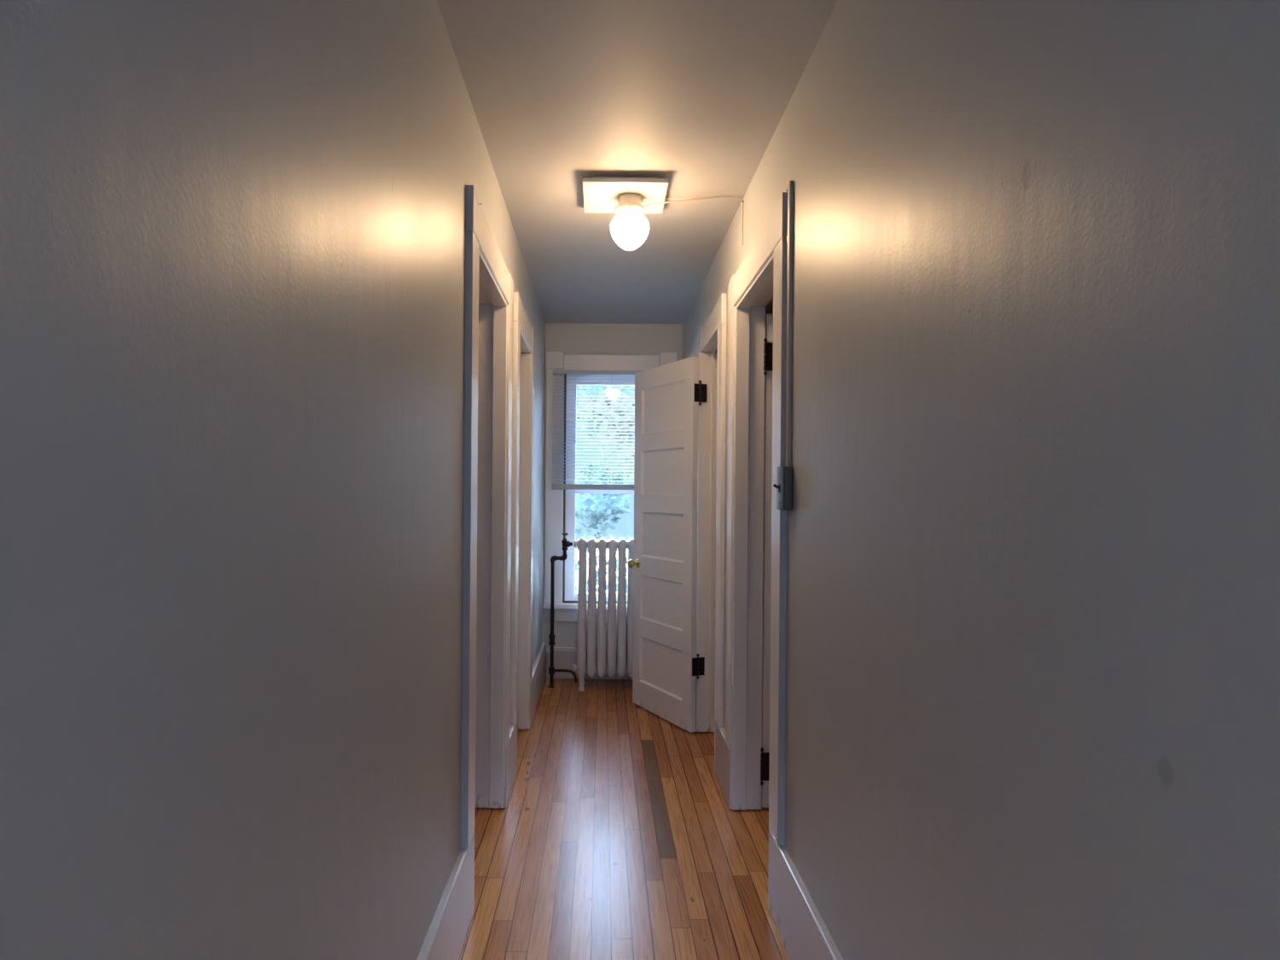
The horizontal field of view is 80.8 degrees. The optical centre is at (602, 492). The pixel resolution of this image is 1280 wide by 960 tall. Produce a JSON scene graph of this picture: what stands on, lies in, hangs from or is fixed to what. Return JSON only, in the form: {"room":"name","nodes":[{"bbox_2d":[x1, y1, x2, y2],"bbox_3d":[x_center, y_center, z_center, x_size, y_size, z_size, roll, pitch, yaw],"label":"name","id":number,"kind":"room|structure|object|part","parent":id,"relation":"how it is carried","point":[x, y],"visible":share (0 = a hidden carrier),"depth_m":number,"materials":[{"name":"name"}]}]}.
{"room":"home hallway","nodes":[
{"label":"home hallway","id":0,"kind":"room"},
{"bbox_2d":[0,0,545,959],"bbox_3d":[-0.461,0.058,2.535,0.100,2.496,5.470,0,0,0],"label":"wall","id":1,"kind":"structure","parent":0,"point":[233,232],"depth_m":0.83,"materials":[{"name":"paint"}]},
{"bbox_2d":[416,832,474,959],"bbox_3d":[-0.409,1.177,1.069,0.021,0.250,2.537,0,0,0],"label":"baseboard","id":2,"kind":"structure","parent":1,"relation":"attached to","point":[446,934],"depth_m":2.03,"materials":[{"name":"paint"}]},
{"bbox_2d":[460,185,513,849],"bbox_3d":[-0.456,0.196,2.715,0.134,2.209,0.996,0,0,0],"label":"door frame","id":3,"kind":"structure","parent":1,"relation":"attached to","point":[489,284],"depth_m":3.08,"materials":[{"name":"paint"}]},
{"bbox_2d":[504,719,517,808],"bbox_3d":[-0.409,1.177,3.306,0.021,0.250,0.412,0,0,0],"label":"baseboard","id":4,"kind":"structure","parent":1,"relation":"attached to","point":[511,747],"depth_m":3.28,"materials":[{"name":"paint"}]},
{"bbox_2d":[510,291,535,729],"bbox_3d":[-0.457,0.196,3.820,0.134,2.209,0.847,0,0,0],"label":"door frame","id":5,"kind":"structure","parent":1,"relation":"attached to","point":[523,332],"depth_m":4.11,"materials":[{"name":"paint"}]},
{"bbox_2d":[529,642,546,728],"bbox_3d":[-0.409,1.177,4.699,0.021,0.250,1.141,0,0,0],"label":"baseboard","id":6,"kind":"structure","parent":1,"relation":"attached to","point":[538,669],"depth_m":4.59,"materials":[{"name":"paint"}]},
{"bbox_2d":[542,322,682,647],"bbox_3d":[0.072,0.063,5.330,1.165,2.496,0.120,0,0,0],"label":"wall","id":7,"kind":"structure","parent":0,"point":[571,339],"depth_m":5.27,"materials":[{"name":"paint"}]},
{"bbox_2d":[545,646,632,679],"bbox_3d":[0.063,1.198,5.258,0.923,0.218,0.024,0,0,0],"label":"baseboard","id":8,"kind":"structure","parent":7,"relation":"attached to","point":[564,657],"depth_m":5.25,"materials":[{"name":"paint"}]},
{"bbox_2d":[542,351,676,622],"bbox_3d":[0.063,-0.038,5.312,0.940,1.887,0.195,0,0,0],"label":"window","id":9,"kind":"structure","parent":7,"relation":"in","point":[560,504],"depth_m":5.25,"materials":[{"name":"paint"}]},
{"bbox_3d":[0.057,0.796,5.272,0.940,0.036,0.115,0,0,0],"label":"sill","id":10,"kind":"part","parent":9,"relation":"part of","materials":[{"name":"paint"}]},
{"bbox_2d":[552,369,643,489],"bbox_3d":[0.059,-0.432,5.223,0.814,0.830,0.029,0,0,0],"label":"mini blind","id":11,"kind":"object","parent":9,"relation":"attached to","point":[555,486],"visible":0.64,"depth_m":5.21,"materials":[{"name":"grey plastic"}]},
{"bbox_3d":[-0.271,-0.437,5.223,0.008,0.790,0.029,0,0,0],"label":"ladder cord","id":12,"kind":"part","parent":11,"relation":"part of","materials":[{"name":"white fabric"}]},
{"bbox_3d":[0.055,-0.037,5.223,0.814,0.038,0.026,0,0,0],"label":"rail","id":13,"kind":"part","parent":11,"relation":"part of","materials":[{"name":"grey plastic"}]},
{"bbox_3d":[0.061,-0.434,5.223,0.008,0.790,0.029,0,0,0],"label":"ladder cord","id":14,"kind":"part","parent":11,"relation":"part of","materials":[{"name":"white fabric"}]},
{"bbox_3d":[0.052,0.375,5.310,0.656,0.798,0.032,0,0,0],"label":"sash","id":15,"kind":"part","parent":9,"relation":"part of","materials":[{"name":"white paint"}]},
{"bbox_3d":[0.058,-0.419,5.346,0.656,0.855,0.032,0,0,0],"label":"sash","id":16,"kind":"part","parent":9,"relation":"part of","materials":[{"name":"white paint"}]},
{"bbox_2d":[459,678,789,959],"bbox_3d":[0.089,1.351,1.295,4.800,0.080,8.190,0,0,0],"label":"floor","id":17,"kind":"structure","parent":0,"point":[617,836],"depth_m":2.76,"materials":[{"name":"brown wood"}]},
{"bbox_2d":[545,650,550,684],"bbox_3d":[-0.362,1.196,5.140,0.056,0.222,0.055,0,0,0],"label":"baseboard","id":18,"kind":"structure","parent":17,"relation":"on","point":[548,654],"depth_m":5.12,"materials":[{"name":"wood"}]},
{"bbox_2d":[572,536,634,691],"bbox_3d":[0.115,0.807,5.040,0.624,1.008,0.226,0,0,0],"label":"radiator","id":19,"kind":"object","parent":17,"relation":"on","point":[625,612],"visible":0.57,"depth_m":4.94,"materials":[{"name":"metal"}]},
{"bbox_2d":[548,532,577,687],"bbox_3d":[-0.250,0.790,5.028,0.212,1.036,0.081,0,0,21],"label":"pipe","id":20,"kind":"object","parent":19,"relation":"attached to","point":[566,543],"visible":1,"depth_m":5.03,"materials":[{"name":"black metal"}]},
{"bbox_2d":[436,0,837,324],"bbox_3d":[0.110,-1.225,1.295,4.800,0.080,8.190,0,0,0],"label":"ceiling","id":21,"kind":"structure","parent":0,"point":[694,95],"depth_m":2.37,"materials":[{"name":"paint"}]},
{"bbox_2d":[582,176,668,213],"bbox_3d":[0.086,-1.168,2.943,0.319,0.036,0.310,0,0,0],"label":"board","id":22,"kind":"object","parent":21,"relation":"attached to","point":[601,194],"visible":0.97,"depth_m":2.87,"materials":[{"name":"grey wood"}]},
{"bbox_2d":[610,192,649,250],"bbox_3d":[0.106,-1.049,2.935,0.153,0.204,0.153,0,0,0],"label":"ceiling light","id":23,"kind":"object","parent":22,"relation":"attached to","point":[629,228],"visible":1,"depth_m":2.89,"materials":[{"name":"white glass"}]},
{"bbox_3d":[0.106,-1.014,2.935,0.153,0.134,0.153,0,0,0],"label":"globe","id":24,"kind":"part","parent":23,"relation":"part of","materials":[{"name":"white glass"}]},
{"bbox_2d":[664,197,738,199],"bbox_3d":[0.388,-1.175,3.001,0.347,0.013,0.022,0,0,-3],"label":"wire","id":25,"kind":"object","parent":22,"relation":"attached to","point":[695,197],"visible":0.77,"depth_m":3.00,"materials":[{"name":"beige"}]},
{"bbox_2d":[682,0,1279,959],"bbox_3d":[0.605,0.067,2.535,0.100,2.496,5.470,0,0,0],"label":"wall","id":26,"kind":"structure","parent":0,"point":[1032,617],"depth_m":0.97,"materials":[{"name":"paint"}]},
{"bbox_2d":[627,356,706,733],"bbox_3d":[0.357,0.282,4.363,0.167,2.038,0.666,0,0,-26],"label":"door","id":27,"kind":"structure","parent":26,"relation":"in","point":[666,666],"depth_m":4.32,"materials":[{"name":"paint"}]},
{"bbox_3d":[0.186,0.435,4.586,0.062,0.054,0.054,0,0,-26],"label":"knob","id":28,"kind":"part","parent":27,"relation":"part of","materials":[{"name":"gold metal"}]},
{"bbox_3d":[0.348,1.013,4.368,0.033,0.277,0.484,0,0,-26],"label":"panel","id":29,"kind":"part","parent":27,"relation":"part of","materials":[{"name":"paint"}]},
{"bbox_3d":[0.351,0.634,4.368,0.033,0.267,0.484,0,0,-26],"label":"panel","id":30,"kind":"part","parent":27,"relation":"part of","materials":[{"name":"paint"}]},
{"bbox_3d":[0.354,0.253,4.368,0.033,0.272,0.484,0,0,-26],"label":"panel","id":31,"kind":"part","parent":27,"relation":"part of","materials":[{"name":"paint"}]},
{"bbox_3d":[0.357,-0.116,4.368,0.033,0.272,0.484,0,0,-26],"label":"panel","id":32,"kind":"part","parent":27,"relation":"part of","materials":[{"name":"paint"}]},
{"bbox_3d":[0.360,-0.489,4.368,0.033,0.272,0.484,0,0,-26],"label":"panel","id":33,"kind":"part","parent":27,"relation":"part of","materials":[{"name":"paint"}]},
{"bbox_2d":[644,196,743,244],"bbox_3d":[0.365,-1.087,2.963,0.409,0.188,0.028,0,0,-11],"label":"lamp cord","id":34,"kind":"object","parent":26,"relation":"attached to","point":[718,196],"visible":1,"depth_m":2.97,"materials":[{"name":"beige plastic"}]},
{"bbox_2d":[695,293,727,773],"bbox_3d":[0.592,0.204,3.807,0.146,2.209,0.822,0,0,0],"label":"door frame","id":35,"kind":"structure","parent":26,"relation":"attached to","point":[711,497],"depth_m":4.09,"materials":[{"name":"paint"}]},
{"bbox_2d":[715,721,730,808],"bbox_3d":[0.535,1.185,3.308,0.021,0.250,0.407,0,0,0],"label":"baseboard","id":36,"kind":"structure","parent":26,"relation":"attached to","point":[722,749],"depth_m":3.28,"materials":[{"name":"paint"}]},
{"bbox_2d":[725,192,787,845],"bbox_3d":[0.598,0.204,2.735,0.134,2.209,0.966,0,0,0],"label":"door frame","id":37,"kind":"structure","parent":26,"relation":"attached to","point":[761,276],"depth_m":3.09,"materials":[{"name":"paint"}]},
{"bbox_2d":[760,313,773,807],"bbox_3d":[1.013,0.285,3.114,0.711,2.043,0.050,0,0,0],"label":"door","id":38,"kind":"structure","parent":26,"relation":"in","point":[768,345],"depth_m":3.10,"materials":[{"name":"paint"}]},
{"bbox_2d":[773,465,793,510],"bbox_3d":[0.529,-0.012,2.216,0.052,0.129,0.073,0,0,0],"label":"light switch","id":39,"kind":"object","parent":26,"relation":"attached to","point":[785,474],"visible":1,"depth_m":2.18,"materials":[{"name":"grey metal"}]},
{"bbox_3d":[0.525,-0.012,2.216,0.004,0.129,0.073,0,0,0],"label":"plate","id":40,"kind":"part","parent":39,"relation":"part of","materials":[{"name":"silver metal"}]},
{"bbox_2d":[785,180,793,466],"bbox_3d":[0.553,-0.497,2.230,0.014,0.841,0.052,0,0,0],"label":"conduit","id":41,"kind":"object","parent":26,"relation":"attached to","point":[789,188],"visible":1,"depth_m":2.21,"materials":[{"name":"beige metal"}]},
{"bbox_2d":[768,829,843,959],"bbox_3d":[0.535,1.185,1.086,0.021,0.250,2.572,0,0,0],"label":"baseboard","id":42,"kind":"structure","parent":26,"relation":"attached to","point":[804,934],"depth_m":2.06,"materials":[{"name":"paint"}]},
{"label":"outside","id":43,"kind":"structure","parent":0,"visible":0},
{"bbox_2d":[574,548,628,593],"bbox_3d":[-0.037,4.560,32.935,60.000,0.100,54.130,0,0,0],"label":"ground","id":44,"kind":"structure","parent":43,"point":[576,550],"depth_m":45.24,"materials":[{"name":"grey"}]},
{"bbox_2d":[574,385,634,593],"bbox_3d":[0.721,1.257,10.089,5.551,6.530,3.235,0,0,0],"label":"tree","id":45,"kind":"object","parent":44,"relation":"on","point":[596,500],"visible":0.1,"depth_m":9.61,"materials":[{"name":"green plant"}]}
]}

